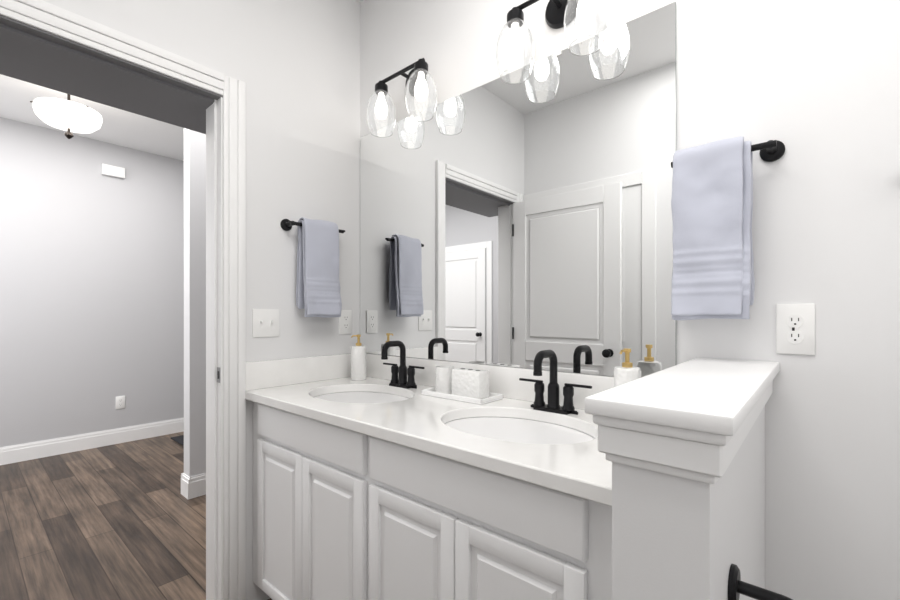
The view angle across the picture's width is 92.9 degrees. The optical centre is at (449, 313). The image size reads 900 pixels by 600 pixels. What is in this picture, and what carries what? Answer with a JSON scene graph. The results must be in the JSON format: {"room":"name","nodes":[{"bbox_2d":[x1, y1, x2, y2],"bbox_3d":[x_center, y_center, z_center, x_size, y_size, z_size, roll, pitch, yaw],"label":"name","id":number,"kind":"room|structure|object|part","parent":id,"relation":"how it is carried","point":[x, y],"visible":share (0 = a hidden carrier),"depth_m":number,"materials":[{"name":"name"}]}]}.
{"room":"bathroom","nodes":[
{"label":"bathroom","id":0,"kind":"room"},
{"bbox_2d":[0,117,183,446],"bbox_3d":[-3.035,-0.185,4.205,0.150,2.790,6.000,0,0,41],"label":"wall","id":1,"kind":"structure","parent":0,"point":[91,292],"depth_m":3.83,"materials":[{"name":"grey paint"}]},
{"bbox_2d":[0,418,183,464],"bbox_3d":[-2.973,1.140,4.151,0.014,0.140,5.700,0,0,41],"label":"baseboard","id":2,"kind":"structure","parent":1,"relation":"attached to","point":[51,447],"depth_m":3.82,"materials":[{"name":"white wood"}]},
{"bbox_2d":[102,164,124,178],"bbox_3d":[-3.118,-1.323,3.966,0.035,0.095,0.170,0,0,41],"label":"box","id":3,"kind":"object","parent":1,"relation":"attached to","point":[113,171],"visible":1,"depth_m":3.95,"materials":[{"name":"white plastic"}]},
{"bbox_2d":[116,396,124,408],"bbox_3d":[-3.093,0.830,4.017,0.007,0.118,0.072,0,0,41],"label":"outlet","id":4,"kind":"object","parent":1,"relation":"attached to","point":[120,402],"visible":1,"depth_m":4.01,"materials":[{"name":"white plastic"}]},
{"bbox_2d":[0,41,205,133],"bbox_3d":[-1.310,-1.214,1.628,0.269,0.733,1.510,0,0,41],"label":"soffit","id":5,"kind":"structure","parent":0,"point":[22,64],"depth_m":1.60,"materials":[{"name":"grey paint"}]},
{"bbox_2d":[0,432,271,599],"bbox_3d":[-0.631,1.240,2.130,6.500,0.060,6.000,0,0,41],"label":"floor","id":6,"kind":"structure","parent":0,"point":[124,521],"depth_m":2.43,"materials":[{"name":"brown wood"}]},
{"bbox_2d":[171,435,183,445],"bbox_3d":[-2.131,1.204,4.296,0.700,0.012,0.980,0,0,41],"label":"rug","id":7,"kind":"object","parent":6,"relation":"on","point":[179,439],"visible":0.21,"depth_m":4.09,"materials":[{"name":"grey carpet"}]},
{"bbox_2d":[253,405,611,599],"bbox_3d":[-0.059,0.778,1.460,1.538,0.864,0.563,0,0,41],"label":"bathroom vanity","id":8,"kind":"object","parent":6,"relation":"on","point":[385,479],"depth_m":1.16,"materials":[{"name":"white painted wood"}]},
{"bbox_2d":[245,377,611,508],"bbox_3d":[-0.066,0.327,1.452,1.538,0.035,0.584,0,0,41],"label":"countertop","id":9,"kind":"structure","parent":8,"relation":"on","point":[582,473],"depth_m":1.15,"materials":[{"name":"white stone"}]},
{"bbox_2d":[351,334,365,379],"bbox_3d":[-0.433,0.203,2.023,0.072,0.213,0.075,0,0,41],"label":"soap dispenser","id":10,"kind":"object","parent":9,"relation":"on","point":[358,361],"visible":1,"depth_m":2.00,"materials":[{"name":"white ceramic"}]},
{"bbox_2d":[309,385,416,404],"bbox_3d":[-0.351,0.424,1.690,0.514,0.183,0.391,0,0,41],"label":"sink","id":11,"kind":"object","parent":9,"relation":"in","point":[356,394],"depth_m":1.80,"materials":[{"name":"white ceramic"}]},
{"bbox_2d":[377,341,424,388],"bbox_3d":[-0.231,0.211,1.798,0.252,0.198,0.142,0,0,41],"label":"faucet","id":12,"kind":"object","parent":9,"relation":"on","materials":[{"name":"black metal"}]},
{"bbox_2d":[421,387,502,404],"bbox_3d":[0.041,0.300,1.601,0.290,0.018,0.133,0,0,41],"label":"tray","id":13,"kind":"object","parent":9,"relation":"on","point":[492,397],"visible":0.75,"depth_m":1.54,"materials":[{"name":"white ceramic"}]},
{"bbox_2d":[436,365,453,393],"bbox_3d":[-0.020,0.253,1.653,0.072,0.100,0.072,0,0,41],"label":"tumbler","id":14,"kind":"object","parent":13,"relation":"on","point":[443,378],"visible":0.79,"depth_m":1.62,"materials":[{"name":"white ceramic"}]},
{"bbox_2d":[452,368,488,398],"bbox_3d":[0.074,0.253,1.571,0.130,0.100,0.065,0,0,41],"label":"toothbrush holder","id":15,"kind":"object","parent":13,"relation":"on","point":[470,383],"visible":0.9,"depth_m":1.54,"materials":[{"name":"white ceramic"}]},
{"bbox_2d":[433,409,597,452],"bbox_3d":[0.186,0.424,1.226,0.514,0.183,0.391,0,0,41],"label":"sink","id":16,"kind":"object","parent":9,"relation":"in","point":[545,432],"depth_m":1.29,"materials":[{"name":"white ceramic"}]},
{"bbox_2d":[517,350,592,416],"bbox_3d":[0.303,0.211,1.338,0.252,0.198,0.142,0,0,41],"label":"faucet","id":17,"kind":"object","parent":9,"relation":"on","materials":[{"name":"black metal"}]},
{"bbox_2d":[614,348,640,386],"bbox_3d":[0.499,0.203,1.206,0.072,0.213,0.075,0,0,41],"label":"dispenser","id":18,"kind":"object","parent":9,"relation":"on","point":[626,372],"visible":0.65,"depth_m":1.19,"materials":[{"name":"white ceramic"}]},
{"bbox_2d":[0,0,363,160],"bbox_3d":[-0.631,-1.610,2.130,6.500,0.060,6.000,0,0,41],"label":"ceiling","id":19,"kind":"structure","parent":0,"point":[120,127],"depth_m":3.53,"materials":[{"name":"white paint"}]},
{"bbox_2d":[30,94,102,138],"bbox_3d":[-2.545,-1.372,2.851,0.350,0.414,0.360,0,0,41],"label":"pendant lamp","id":20,"kind":"object","parent":19,"relation":"hanging from","point":[68,115],"visible":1,"depth_m":2.77,"materials":[{"name":"white glass"}]},
{"bbox_2d":[184,128,205,476],"bbox_3d":[-0.758,-0.185,3.996,0.110,2.790,3.040,0,0,41],"label":"wall","id":21,"kind":"structure","parent":0,"point":[194,303],"depth_m":2.85,"materials":[{"name":"white paint"}]},
{"bbox_2d":[181,473,186,495],"bbox_3d":[-0.809,1.140,4.032,0.014,0.140,3.054,0,0,41],"label":"baseboard","id":22,"kind":"structure","parent":21,"relation":"attached to","point":[183,475],"depth_m":2.86,"materials":[{"name":"white wood"}]},
{"bbox_2d":[185,473,205,498],"bbox_3d":[-0.715,1.140,3.951,0.014,0.140,3.054,0,0,41],"label":"baseboard","id":23,"kind":"structure","parent":21,"relation":"attached to","point":[193,486],"depth_m":2.83,"materials":[{"name":"white wood"}]},
{"bbox_2d":[43,0,359,599],"bbox_3d":[-0.613,-0.185,2.114,0.150,2.790,5.700,0,0,41],"label":"wall","id":24,"kind":"structure","parent":0,"point":[294,65],"depth_m":1.87,"materials":[{"name":"white paint"}]},
{"bbox_2d":[0,15,222,108],"bbox_3d":[-1.216,-0.849,1.415,0.154,0.024,0.839,0,0,41],"label":"door trim","id":25,"kind":"structure","parent":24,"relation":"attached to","point":[28,37],"depth_m":1.44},
{"bbox_2d":[0,0,245,599],"bbox_3d":[-1.209,0.138,1.408,0.173,2.144,0.984,0,0,41],"label":"door frame","id":26,"kind":"structure","parent":24,"relation":"attached to","point":[55,20],"depth_m":1.69,"materials":[{"name":"white wood"}]},
{"bbox_3d":[-1.216,0.181,1.415,0.154,2.057,0.839,0,0,41],"label":"door jamb sides","id":27,"kind":"part","parent":26,"relation":"part of","materials":[{"name":"white wood"}]},
{"bbox_2d":[217,367,219,382],"bbox_3d":[-0.911,0.240,1.684,0.028,0.060,0.002,0,0,41],"label":"strike plate","id":28,"kind":"object","parent":26,"relation":"attached to","point":[218,374],"visible":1,"depth_m":1.68,"materials":[{"name":"silver metal"}]},
{"bbox_2d":[252,309,278,337],"bbox_3d":[-0.772,0.038,1.802,0.016,0.118,0.116,0,0,41],"label":"switch plate","id":29,"kind":"object","parent":24,"relation":"attached to","point":[265,322],"visible":1,"depth_m":1.80,"materials":[{"name":"white plastic"}]},
{"bbox_2d":[246,353,350,388],"bbox_3d":[-0.647,0.253,1.943,0.018,0.114,0.563,0,0,41],"label":"backsplash","id":30,"kind":"structure","parent":24,"relation":"attached to","point":[259,374],"depth_m":1.89,"materials":[{"name":"white stone"}]},
{"bbox_2d":[280,217,344,317],"bbox_3d":[-0.597,-0.205,1.928,0.116,0.443,0.291,0,0,41],"label":"towel rail","id":31,"kind":"object","parent":24,"relation":"attached to","point":[318,286],"visible":1,"depth_m":1.89,"materials":[{"name":"grey fabric"}]},
{"bbox_2d":[339,310,351,333],"bbox_3d":[-0.514,0.040,2.108,0.007,0.118,0.072,0,0,41],"label":"electrical outlet plate","id":32,"kind":"object","parent":24,"relation":"attached to","point":[345,322],"visible":0.96,"depth_m":2.10,"materials":[{"name":"white plastic"}]},
{"bbox_2d":[366,353,613,408],"bbox_3d":[0.112,0.253,1.672,1.521,0.114,0.019,0,0,41],"label":"backsplash","id":33,"kind":"structure","parent":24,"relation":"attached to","point":[502,379],"depth_m":1.59,"materials":[{"name":"white stone"}]},
{"bbox_2d":[360,0,899,599],"bbox_3d":[0.781,-0.185,1.203,3.150,2.790,0.158,0,0,41],"label":"wall","id":34,"kind":"structure","parent":0,"point":[812,86],"depth_m":1.24,"materials":[{"name":"white paint"}]},
{"bbox_2d":[366,58,436,136],"bbox_3d":[-0.202,-0.954,1.848,0.382,0.286,0.166,0,0,41],"label":"sconce","id":35,"kind":"object","parent":34,"relation":"attached to","point":[421,96],"visible":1,"depth_m":1.81,"materials":[{"name":"clear glass"}]},
{"bbox_3d":[-0.307,-0.903,1.917,0.132,0.184,0.132,0,0,41],"label":"lamp shade","id":36,"kind":"part","parent":35,"relation":"part of","materials":[{"name":"clear glass"}]},
{"bbox_3d":[-0.190,-1.035,1.862,0.308,0.124,0.128,0,0,41],"label":"arm","id":37,"kind":"part","parent":35,"relation":"part of"},
{"bbox_3d":[-0.118,-0.903,1.753,0.132,0.184,0.132,0,0,41],"label":"lamp shade","id":38,"kind":"part","parent":35,"relation":"part of","materials":[{"name":"clear glass"}]},
{"bbox_3d":[0.096,-0.348,1.694,1.448,1.084,0.006,0,0,41],"label":"mirror glass","id":39,"kind":"part","parent":34,"relation":"part of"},
{"bbox_2d":[496,0,608,83],"bbox_3d":[0.328,-0.954,1.390,0.382,0.286,0.166,0,0,41],"label":"sconce","id":40,"kind":"object","parent":34,"relation":"attached to","point":[584,23],"visible":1,"depth_m":1.40,"materials":[{"name":"clear glass"}]},
{"bbox_3d":[0.223,-0.903,1.459,0.132,0.184,0.132,0,0,41],"label":"lamp shade","id":41,"kind":"part","parent":40,"relation":"part of","materials":[{"name":"clear glass"}]},
{"bbox_3d":[0.340,-1.035,1.404,0.308,0.124,0.128,0,0,41],"label":"arm","id":42,"kind":"part","parent":40,"relation":"part of"},
{"bbox_3d":[0.412,-0.903,1.296,0.132,0.184,0.132,0,0,41],"label":"lamp shade","id":43,"kind":"part","parent":40,"relation":"part of","materials":[{"name":"clear glass"}]},
{"bbox_2d":[556,49,561,55],"bbox_3d":[0.369,-0.887,1.453,0.020,0.018,0.002,0,0,41],"label":"mirror clip","id":44,"kind":"object","parent":34,"relation":"attached to","point":[558,52],"visible":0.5,"depth_m":1.44,"materials":[{"name":"white"}]},
{"bbox_2d":[671,136,784,319],"bbox_3d":[0.704,-0.214,1.100,0.244,0.462,0.113,0,0,41],"label":"towel rail","id":45,"kind":"object","parent":34,"relation":"attached to","point":[712,215],"visible":1,"depth_m":1.07,"materials":[{"name":"grey fabric"}]},
{"bbox_2d":[776,304,814,354],"bbox_3d":[0.846,0.037,1.049,0.074,0.124,0.007,0,0,41],"label":"electrical outlet plate","id":46,"kind":"object","parent":34,"relation":"attached to","point":[795,328],"visible":1,"depth_m":1.05,"materials":[{"name":"white plastic"}]},
{"bbox_2d":[612,406,764,599],"bbox_3d":[0.518,0.676,0.855,0.123,1.068,0.724,0,0,41],"label":"wall","id":47,"kind":"structure","parent":0,"point":[676,538],"depth_m":0.60,"materials":[{"name":"white paint"}]},
{"bbox_2d":[585,357,779,483],"bbox_3d":[0.509,0.167,0.844,0.183,0.093,0.754,0,0,41],"label":"trim","id":48,"kind":"structure","parent":47,"relation":"attached to","point":[694,419],"depth_m":0.59,"materials":[{"name":"white"}]},
{"bbox_2d":[728,564,792,599],"bbox_3d":[0.425,0.420,0.582,0.092,0.058,0.201,0,0,41],"label":"toilet paper holder","id":49,"kind":"object","parent":47,"relation":"attached to","point":[737,586],"visible":1,"depth_m":0.64,"materials":[{"name":"black metal"}]}
]}

